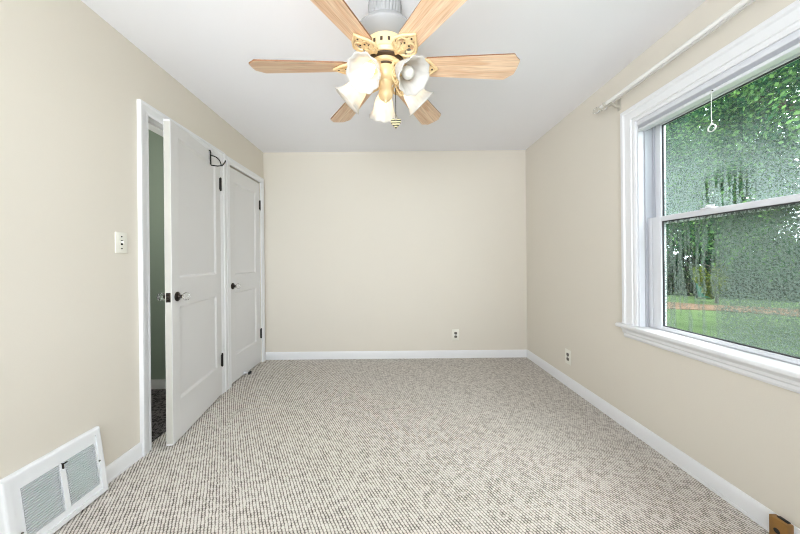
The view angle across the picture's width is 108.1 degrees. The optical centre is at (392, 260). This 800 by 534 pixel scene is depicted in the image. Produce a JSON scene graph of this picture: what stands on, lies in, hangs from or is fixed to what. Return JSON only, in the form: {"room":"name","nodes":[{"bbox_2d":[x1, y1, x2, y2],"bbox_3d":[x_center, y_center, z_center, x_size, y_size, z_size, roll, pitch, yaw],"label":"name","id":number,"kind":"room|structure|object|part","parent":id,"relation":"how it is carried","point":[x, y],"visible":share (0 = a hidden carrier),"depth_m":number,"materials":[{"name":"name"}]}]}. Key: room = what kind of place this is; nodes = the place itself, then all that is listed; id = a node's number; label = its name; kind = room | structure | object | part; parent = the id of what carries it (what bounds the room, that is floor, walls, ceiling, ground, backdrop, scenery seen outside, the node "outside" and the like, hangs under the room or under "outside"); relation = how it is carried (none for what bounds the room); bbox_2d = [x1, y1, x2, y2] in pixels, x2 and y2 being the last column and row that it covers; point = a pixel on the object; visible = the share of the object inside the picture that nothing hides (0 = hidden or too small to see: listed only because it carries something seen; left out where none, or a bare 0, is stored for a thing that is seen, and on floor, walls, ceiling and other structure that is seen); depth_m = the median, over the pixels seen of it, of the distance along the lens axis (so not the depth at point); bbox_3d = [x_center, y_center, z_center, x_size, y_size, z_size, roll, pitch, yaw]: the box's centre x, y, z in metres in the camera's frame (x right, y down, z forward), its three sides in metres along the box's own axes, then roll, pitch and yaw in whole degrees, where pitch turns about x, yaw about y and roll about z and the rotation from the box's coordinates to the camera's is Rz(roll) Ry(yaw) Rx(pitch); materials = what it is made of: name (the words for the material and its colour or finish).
{"room":"empty bedroom","nodes":[
{"label":"empty bedroom","id":0,"kind":"room"},
{"bbox_2d":[0,0,262,479],"bbox_3d":[-1.577,-0.052,1.235,0.130,2.440,4.370,-1,0,0],"label":"wall","id":1,"kind":"structure","parent":0,"point":[71,84],"depth_m":1.36,"materials":[{"name":"beige paint"}]},
{"bbox_2d":[0,426,108,533],"bbox_3d":[-1.468,1.000,1.283,0.066,0.319,0.376,-1,0,0],"label":"air vent","id":2,"kind":"object","parent":1,"relation":"in","point":[40,497],"visible":1,"depth_m":1.26,"materials":[{"name":"white metal"}]},
{"bbox_3d":[-1.465,1.005,1.216,0.040,0.194,0.133,-1,0,0],"label":"louvre panel","id":3,"kind":"part","parent":2,"relation":"part of","materials":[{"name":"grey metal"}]},
{"bbox_3d":[-1.474,1.005,1.293,0.037,0.240,0.326,-1,0,0],"label":"plate","id":4,"kind":"part","parent":2,"relation":"part of","materials":[{"name":"white metal"}]},
{"bbox_3d":[-1.465,1.005,1.369,0.040,0.194,0.133,-1,0,0],"label":"louvre panel","id":5,"kind":"part","parent":2,"relation":"part of","materials":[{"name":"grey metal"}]},
{"bbox_2d":[115,232,126,252],"bbox_3d":[-1.502,-0.099,1.614,0.019,0.116,0.072,-1,0,0],"label":"light switch","id":6,"kind":"object","parent":1,"relation":"attached to","point":[120,237],"visible":1,"depth_m":1.61,"materials":[{"name":"white plastic"}]},
{"bbox_2d":[106,442,142,483],"bbox_3d":[-1.492,1.124,1.600,0.016,0.088,0.248,-1,0,0],"label":"baseboard","id":7,"kind":"structure","parent":1,"relation":"attached to","point":[118,466],"depth_m":1.61,"materials":[{"name":"white paint"}]},
{"bbox_2d":[137,99,226,456],"bbox_3d":[-1.566,0.104,2.158,0.159,2.129,0.866,-1,0,0],"label":"door frame","id":8,"kind":"structure","parent":1,"relation":"attached to","point":[144,110],"depth_m":1.76,"materials":[{"name":"white paint"}]},
{"bbox_2d":[157,119,222,445],"bbox_3d":[-1.452,0.138,2.164,0.186,2.035,0.746,-1,0,-9],"label":"door","id":9,"kind":"structure","parent":1,"relation":"in","point":[192,186],"depth_m":2.04,"materials":[{"name":"white paint"}]},
{"bbox_3d":[-1.475,0.232,1.852,0.041,0.054,0.054,-1,0,-9],"label":"glass knob","id":10,"kind":"part","parent":9,"relation":"part of","materials":[{"name":"clear glass"}]},
{"bbox_3d":[-1.395,0.232,1.806,0.026,0.060,0.002,-1,0,-9],"label":"latch plate","id":11,"kind":"part","parent":9,"relation":"part of","materials":[{"name":"metal"}]},
{"bbox_3d":[-1.332,0.231,1.874,0.041,0.054,0.054,-1,0,-9],"label":"glass knob","id":12,"kind":"part","parent":9,"relation":"part of","materials":[{"name":"clear glass"}]},
{"bbox_2d":[209,150,225,166],"bbox_3d":[-1.433,-0.824,2.339,0.174,0.134,0.010,-1,0,-9],"label":"hook","id":13,"kind":"object","parent":9,"relation":"hanging from","point":[209,150],"visible":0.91,"depth_m":2.34,"materials":[{"name":"black metal"}]},
{"bbox_2d":[225,154,227,389],"bbox_3d":[-1.502,0.105,2.609,0.016,2.126,0.037,-1,0,0],"label":"trim","id":14,"kind":"structure","parent":1,"relation":"attached to","point":[225,154],"depth_m":2.61,"materials":[{"name":"white paint"}]},
{"bbox_2d":[226,155,264,388],"bbox_3d":[-1.501,0.108,3.007,0.018,2.120,0.759,-1,0,0],"label":"door frame","id":15,"kind":"structure","parent":1,"relation":"attached to","point":[229,161],"depth_m":2.80,"materials":[{"name":"white paint"}]},
{"bbox_2d":[230,167,261,382],"bbox_3d":[-1.495,0.138,3.017,0.108,2.035,0.648,-1,0,0],"label":"door","id":16,"kind":"structure","parent":1,"relation":"in","point":[245,204],"depth_m":2.99,"materials":[{"name":"white paint"}]},
{"bbox_2d":[149,130,165,379],"bbox_3d":[-2.196,-0.046,1.780,1.109,2.440,2.000,-1,0,0],"label":"wall","id":17,"kind":"structure","parent":0,"point":[156,148],"depth_m":2.66,"materials":[{"name":"green paint"}]},
{"bbox_2d":[151,379,165,388],"bbox_3d":[-2.125,1.131,2.653,0.989,0.085,0.014,-1,0,0],"label":"baseboard","id":18,"kind":"structure","parent":17,"relation":"attached to","point":[160,383],"depth_m":2.65,"materials":[{"name":"white paint"}]},
{"bbox_2d":[81,0,705,152],"bbox_3d":[-0.522,-1.342,1.295,4.482,0.120,4.490,-1,0,0],"label":"ceiling","id":19,"kind":"structure","parent":0,"point":[567,50],"depth_m":1.83,"materials":[{"name":"paint"}]},
{"bbox_2d":[249,0,519,127],"bbox_3d":[-0.035,-0.988,1.445,1.178,0.598,1.322,-1,0,-31],"label":"ceiling fan","id":20,"kind":"object","parent":19,"relation":"hanging from","point":[382,41],"visible":1,"depth_m":1.36,"materials":[{"name":"brown wood"}]},
{"bbox_3d":[-0.452,-0.961,1.438,0.486,0.007,0.146,-1,13,-1],"label":"blade","id":21,"kind":"part","parent":20,"relation":"part of","materials":[{"name":"brown wood"}]},
{"bbox_3d":[-0.237,-0.963,1.079,0.146,0.007,0.486,14,7,28],"label":"blade","id":22,"kind":"part","parent":20,"relation":"part of","materials":[{"name":"brown wood"}]},
{"bbox_3d":[-0.188,-0.857,1.475,0.127,0.169,0.161,-44,-8,8],"label":"lamp shade","id":23,"kind":"part","parent":20,"relation":"part of","materials":[{"name":"white glass"}]},
{"bbox_3d":[-0.250,-0.963,1.803,0.146,0.007,0.486,-16,8,-30],"label":"blade","id":24,"kind":"part","parent":20,"relation":"part of","materials":[{"name":"brown wood"}]},
{"bbox_3d":[-0.107,-0.858,1.306,0.161,0.169,0.127,-1,43,28],"label":"lamp shade","id":25,"kind":"part","parent":20,"relation":"part of","materials":[{"name":"white glass"}]},
{"bbox_3d":[-0.104,-0.865,1.313,0.058,0.058,0.091,-1,43,28],"label":"bulb","id":26,"kind":"part","parent":20,"relation":"part of","materials":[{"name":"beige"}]},
{"bbox_3d":[-0.047,-0.858,1.602,0.161,0.169,0.127,-1,-43,-5],"label":"lamp shade","id":27,"kind":"part","parent":20,"relation":"part of","materials":[{"name":"white glass"}]},
{"bbox_3d":[-0.036,-1.117,1.445,0.306,0.104,0.306,-1,0,-1],"label":"motor","id":28,"kind":"part","parent":20,"relation":"part of","materials":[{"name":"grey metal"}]},
{"bbox_3d":[0.015,-0.901,1.387,0.024,0.126,0.078,-1,0,-40],"label":"light arm","id":29,"kind":"part","parent":20,"relation":"part of","materials":[{"name":"beige metal"}]},
{"bbox_3d":[0.036,-0.901,1.475,0.078,0.126,0.024,-1,0,-23],"label":"light arm","id":30,"kind":"part","parent":20,"relation":"part of","materials":[{"name":"beige metal"}]},
{"bbox_3d":[0.063,-0.867,1.330,0.058,0.058,0.091,-1,43,-40],"label":"bulb","id":31,"kind":"part","parent":20,"relation":"part of","materials":[{"name":"white glass"}]},
{"bbox_3d":[0.068,-0.859,1.325,0.161,0.169,0.127,-1,43,-40],"label":"lamp shade","id":32,"kind":"part","parent":20,"relation":"part of","materials":[{"name":"white glass"}]},
{"bbox_3d":[0.112,-0.860,1.506,0.127,0.169,0.161,45,-16,-17],"label":"lamp shade","id":33,"kind":"part","parent":20,"relation":"part of","materials":[{"name":"white glass"}]},
{"bbox_3d":[0.168,-0.967,1.811,0.146,0.007,0.486,-15,-7,28],"label":"blade","id":34,"kind":"part","parent":20,"relation":"part of","materials":[{"name":"brown wood"}]},
{"bbox_3d":[0.181,-0.967,1.087,0.146,0.007,0.486,15,-8,-30],"label":"blade","id":35,"kind":"part","parent":20,"relation":"part of","materials":[{"name":"brown wood"}]},
{"bbox_3d":[0.384,-0.969,1.452,0.486,0.007,0.146,-1,-13,-1],"label":"blade","id":36,"kind":"part","parent":20,"relation":"part of","materials":[{"name":"brown wood"}]},
{"bbox_2d":[263,150,526,351],"bbox_3d":[0.045,-0.067,3.480,3.374,2.440,0.120,-1,0,0],"label":"wall","id":37,"kind":"structure","parent":0,"point":[382,250],"depth_m":3.42,"materials":[{"name":"beige paint"}]},
{"bbox_2d":[265,350,526,359],"bbox_3d":[0.046,1.109,3.412,3.094,0.088,0.016,-1,0,0],"label":"baseboard","id":38,"kind":"structure","parent":37,"relation":"attached to","point":[428,353],"depth_m":3.41,"materials":[{"name":"white paint"}]},
{"bbox_2d":[452,329,458,339],"bbox_3d":[0.746,0.876,3.415,0.082,0.132,0.009,-1,0,0],"label":"wall outlet","id":39,"kind":"object","parent":37,"relation":"attached to","point":[455,332],"visible":1,"depth_m":3.41,"materials":[{"name":"white plastic"}]},
{"bbox_2d":[53,357,768,533],"bbox_3d":[-0.497,1.218,1.295,4.482,0.120,4.490,-1,0,0],"label":"floor","id":40,"kind":"structure","parent":0,"point":[420,445],"depth_m":1.63,"materials":[{"name":"carpet"}]},
{"bbox_2d":[769,514,793,533],"bbox_3d":[1.562,1.087,1.165,0.031,0.102,0.056,-1,0,0],"label":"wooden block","id":41,"kind":"object","parent":40,"relation":"on","point":[777,524],"visible":1,"depth_m":1.16,"materials":[{"name":"brown wood"}]},
{"bbox_2d":[525,0,799,528],"bbox_3d":[1.657,-0.083,1.235,0.150,2.440,4.370,-1,0,0],"label":"wall","id":42,"kind":"structure","parent":0,"point":[745,430],"depth_m":2.01,"materials":[{"name":"beige paint"}]},
{"bbox_2d":[565,348,570,364],"bbox_3d":[1.586,0.870,2.620,0.009,0.132,0.082,-1,0,0],"label":"wall outlet","id":43,"kind":"object","parent":42,"relation":"attached to","point":[567,352],"visible":1,"depth_m":2.62,"materials":[{"name":"white plastic"}]},
{"bbox_2d":[527,350,799,533],"bbox_3d":[1.585,1.094,1.310,0.016,0.088,4.220,-1,0,0],"label":"baseboard","id":44,"kind":"structure","parent":42,"relation":"attached to","point":[753,509],"depth_m":1.61,"materials":[{"name":"white paint"}]},
{"bbox_2d":[592,0,755,113],"bbox_3d":[1.512,-1.077,1.310,0.120,0.080,1.659,-1,0,0],"label":"curtain rod","id":45,"kind":"object","parent":42,"relation":"attached to","point":[743,4],"visible":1,"depth_m":1.51,"materials":[{"name":"white metal"}]},
{"bbox_2d":[615,0,799,393],"bbox_3d":[1.634,-0.241,1.300,0.232,1.511,1.380,-1,0,0],"label":"window","id":46,"kind":"structure","parent":42,"relation":"in","point":[644,217],"depth_m":1.47,"materials":[{"name":"white paint"}]},
{"bbox_3d":[1.593,0.435,1.300,0.137,0.026,1.380,-1,0,0],"label":"sill","id":47,"kind":"part","parent":46,"relation":"part of","materials":[{"name":"white paint"}]},
{"bbox_2d":[637,32,799,131],"bbox_3d":[1.578,-0.750,1.300,0.062,0.248,1.086,-1,0,0],"label":"window shade","id":48,"kind":"object","parent":46,"relation":"attached to","point":[789,47],"visible":1,"depth_m":1.35,"materials":[{"name":"white plastic"}]},
{"bbox_3d":[1.554,-0.744,1.412,0.005,0.165,0.005,-1,0,0],"label":"pull cord","id":49,"kind":"part","parent":48,"relation":"part of","materials":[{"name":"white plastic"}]},
{"bbox_3d":[1.646,0.076,1.300,0.034,0.688,1.098,-1,0,0],"label":"sash","id":50,"kind":"part","parent":46,"relation":"part of","materials":[{"name":"white plastic"}]},
{"bbox_3d":[1.682,-0.553,1.300,0.034,0.653,1.078,-1,0,0],"label":"sash","id":51,"kind":"part","parent":46,"relation":"part of","materials":[{"name":"white plastic"}]},
{"bbox_3d":[1.682,-0.553,1.300,0.006,0.581,1.006,-1,0,0],"label":"pane","id":52,"kind":"part","parent":46,"relation":"part of","materials":[{"name":"clear glass"}]},
{"bbox_3d":[1.646,0.080,1.300,0.006,0.644,0.922,-1,0,0],"label":"pane","id":53,"kind":"part","parent":46,"relation":"part of","materials":[{"name":"clear glass"}]},
{"label":"outside","id":54,"kind":"structure","parent":0,"visible":0},
{"bbox_2d":[667,269,799,355],"bbox_3d":[35.894,1.654,20.000,68.248,0.200,100.000,-1,0,0],"label":"lawn","id":55,"kind":"structure","parent":54,"point":[682,320],"depth_m":8.67,"materials":[{"name":"green plant"}]},
{"bbox_2d":[666,108,741,262],"bbox_3d":[14.263,-5.623,16.927,7.276,14.982,8.726,-1,0,-15],"label":"leafy tree","id":56,"kind":"object","parent":55,"relation":"on","point":[673,125],"visible":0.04,"depth_m":14.44,"materials":[{"name":"green plant"}]},
{"bbox_2d":[695,276,713,298],"bbox_3d":[14.416,1.253,13.354,0.660,1.020,0.710,-1,0,42],"label":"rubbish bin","id":57,"kind":"object","parent":55,"relation":"on","point":[695,276],"visible":0.23,"depth_m":13.32,"materials":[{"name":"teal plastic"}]},
{"bbox_2d":[691,263,730,302],"bbox_3d":[13.269,0.945,12.088,1.701,1.864,1.171,-1,0,-32],"label":"bush","id":58,"kind":"object","parent":55,"relation":"on","point":[700,272],"visible":0.62,"depth_m":11.98,"materials":[{"name":"green plant"}]},
{"bbox_2d":[666,59,799,289],"bbox_3d":[9.970,-3.283,6.728,8.717,10.386,8.378,-1,0,0],"label":"leafy tree","id":59,"kind":"object","parent":55,"relation":"on","point":[763,98],"visible":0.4,"depth_m":6.99,"materials":[{"name":"green plant"}]},
{"bbox_2d":[666,235,799,292],"bbox_3d":[18.718,0.004,16.393,17.293,3.594,1.311,-1,0,42],"label":"trees","id":60,"kind":"object","parent":55,"relation":"on","point":[686,261],"visible":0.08,"depth_m":16.92,"materials":[{"name":"green plant"}]},
{"bbox_2d":[667,302,798,316],"bbox_3d":[14.947,1.770,8.343,23.528,0.075,2.639,-1,0,41],"label":"dirt path","id":61,"kind":"structure","parent":55,"relation":"on","point":[691,306],"depth_m":10.71,"materials":[{"name":"brown soil"}]},
{"bbox_2d":[667,273,799,301],"bbox_3d":[15.400,1.212,14.202,18.162,1.356,1.406,-1,0,42],"label":"hedge","id":62,"kind":"object","parent":55,"relation":"on","point":[691,285],"visible":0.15,"depth_m":13.56,"materials":[{"name":"green plant"}]},
{"bbox_2d":[667,89,799,271],"bbox_3d":[24.332,-5.005,21.222,10.087,15.953,11.334,-1,0,0],"label":"leafy tree","id":63,"kind":"object","parent":55,"relation":"on","point":[784,162],"visible":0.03,"depth_m":19.28,"materials":[{"name":"green plant"}]}
]}

